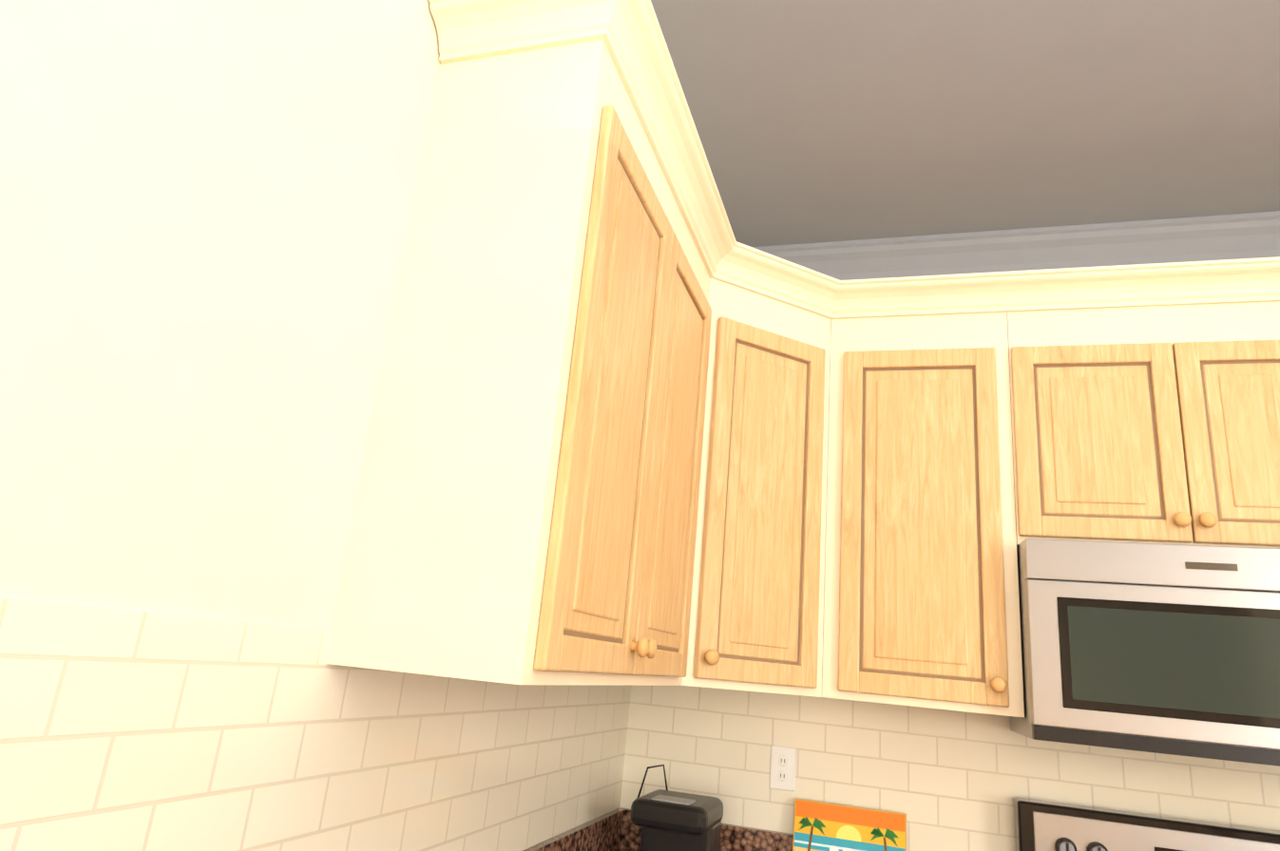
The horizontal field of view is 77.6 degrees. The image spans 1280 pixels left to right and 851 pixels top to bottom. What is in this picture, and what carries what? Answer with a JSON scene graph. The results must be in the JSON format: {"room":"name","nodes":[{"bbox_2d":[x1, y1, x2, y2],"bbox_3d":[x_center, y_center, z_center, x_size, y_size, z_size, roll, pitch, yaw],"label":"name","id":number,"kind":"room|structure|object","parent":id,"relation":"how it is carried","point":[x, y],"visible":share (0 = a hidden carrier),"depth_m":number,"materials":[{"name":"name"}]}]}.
{"room":"kitchen","nodes":[
{"label":"kitchen","id":0,"kind":"room"},
{"bbox_2d":[0,0,440,630],"bbox_3d":[-1.137,-0.280,-0.693,0.150,2.850,7.150,0,-17,18],"label":"wall","id":1,"kind":"structure","parent":0,"point":[205,209],"depth_m":0.96,"materials":[{"name":"beige paint"}]},
{"bbox_2d":[0,598,630,850],"bbox_3d":[-0.613,0.427,0.692,0.006,0.540,3.894,0,-17,18],"label":"wall tile","id":2,"kind":"structure","parent":1,"relation":"attached to","point":[125,731],"depth_m":1.05,"materials":[{"name":"white tile"}]},
{"bbox_2d":[326,38,711,686],"bbox_3d":[-0.112,-0.039,1.665,0.371,1.087,0.878,0,-17,18],"label":"upper cabinet","id":3,"kind":"object","parent":1,"relation":"attached to","point":[526,505],"visible":0.98,"depth_m":1.29,"materials":[{"name":"beige paint"}]},
{"bbox_2d":[428,0,1279,319],"bbox_3d":[1.235,-0.543,1.527,3.012,0.088,1.254,0,-17,18],"label":"crown molding","id":4,"kind":"structure","parent":3,"relation":"attached to","point":[628,32],"depth_m":2.03,"materials":[{"name":"beige paint"}]},
{"bbox_2d":[680,277,831,697],"bbox_3d":[0.225,0.182,2.304,0.616,1.087,0.617,0,-17,18],"label":"upper cabinet","id":5,"kind":"object","parent":1,"relation":"attached to","point":[756,614],"visible":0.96,"depth_m":2.08,"materials":[{"name":"beige paint"}]},
{"bbox_2d":[650,0,1279,247],"bbox_3d":[1.481,-1.666,-0.992,5.320,0.100,7.300,0,-17,18],"label":"ceiling","id":6,"kind":"structure","parent":0,"point":[822,121],"depth_m":1.99,"materials":[{"name":"grey paint"}]},
{"bbox_2d":[752,210,1279,280],"bbox_3d":[0.517,-1.546,-0.724,3.020,0.150,7.000,0,-17,18],"label":"crown molding","id":7,"kind":"structure","parent":6,"relation":"attached to","point":[1222,238],"depth_m":2.47,"materials":[{"name":"grey paint"}]},
{"bbox_3d":[1.214,1.151,-1.829,5.320,0.100,7.300,0,-17,18],"label":"floor","id":8,"kind":"structure","parent":0,"visible":0},
{"bbox_2d":[1013,797,1279,850],"bbox_3d":[1.197,1.456,1.507,0.760,1.205,0.710,0,-17,18],"label":"range","id":9,"kind":"object","parent":8,"relation":"on","point":[1042,826],"visible":1,"depth_m":1.97,"materials":[{"name":"silver metal"}]},
{"bbox_3d":[-0.086,1.416,1.214,0.654,0.884,0.838,0,-17,18],"label":"base cabinet","id":10,"kind":"object","parent":8,"relation":"on","visible":0},
{"bbox_2d":[523,807,793,850],"bbox_3d":[-0.329,0.635,0.483,0.660,0.145,3.983,0,-17,18],"label":"countertop","id":11,"kind":"structure","parent":10,"relation":"on","point":[618,830],"depth_m":1.96,"materials":[{"name":"brown stone"}]},
{"bbox_2d":[630,764,723,850],"bbox_3d":[0.076,1.044,2.078,0.243,0.262,0.243,0,-17,18],"label":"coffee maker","id":12,"kind":"object","parent":11,"relation":"on","point":[666,820],"visible":1,"depth_m":2.03,"materials":[{"name":"black plastic"}]},
{"bbox_2d":[792,799,906,850],"bbox_3d":[0.568,1.148,2.168,0.300,0.205,0.010,0,-27,18],"label":"picture","id":13,"kind":"object","parent":11,"relation":"on","point":[822,827],"visible":1,"depth_m":2.19,"materials":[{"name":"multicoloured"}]},
{"bbox_3d":[1.432,0.806,2.145,3.320,2.850,0.150,0,-17,18],"label":"wall","id":14,"kind":"structure","parent":0,"visible":0},
{"bbox_2d":[821,312,1024,718],"bbox_3d":[0.783,0.221,2.257,0.474,1.087,0.371,0,-17,18],"label":"upper cabinet","id":15,"kind":"object","parent":14,"relation":"attached to","point":[922,605],"visible":0.98,"depth_m":2.10,"materials":[{"name":"beige paint"}]},
{"bbox_2d":[620,686,1279,850],"bbox_3d":[1.388,1.008,2.007,3.020,0.540,0.006,0,-17,18],"label":"wall tile","id":16,"kind":"structure","parent":14,"relation":"attached to","point":[945,780],"depth_m":2.23,"materials":[{"name":"white tile"}]},
{"bbox_2d":[769,745,796,791],"bbox_3d":[0.415,0.996,2.314,0.072,0.116,0.008,0,-17,18],"label":"electrical outlet","id":17,"kind":"object","parent":16,"relation":"attached to","point":[782,775],"visible":1,"depth_m":2.31,"materials":[{"name":"white plastic"}]},
{"bbox_2d":[1006,301,1279,548],"bbox_3d":[1.395,0.022,2.127,0.767,0.670,0.371,0,-17,18],"label":"upper cabinet","id":18,"kind":"object","parent":14,"relation":"attached to","point":[1152,425],"visible":0.98,"depth_m":2.01,"materials":[{"name":"beige paint"}]},
{"bbox_2d":[1010,538,1279,766],"bbox_3d":[1.327,0.546,1.915,0.760,0.458,0.445,0,-17,18],"label":"microwave","id":19,"kind":"object","parent":18,"relation":"attached to","point":[1166,649],"visible":1,"depth_m":1.78,"materials":[{"name":"silver metal"}]}
]}

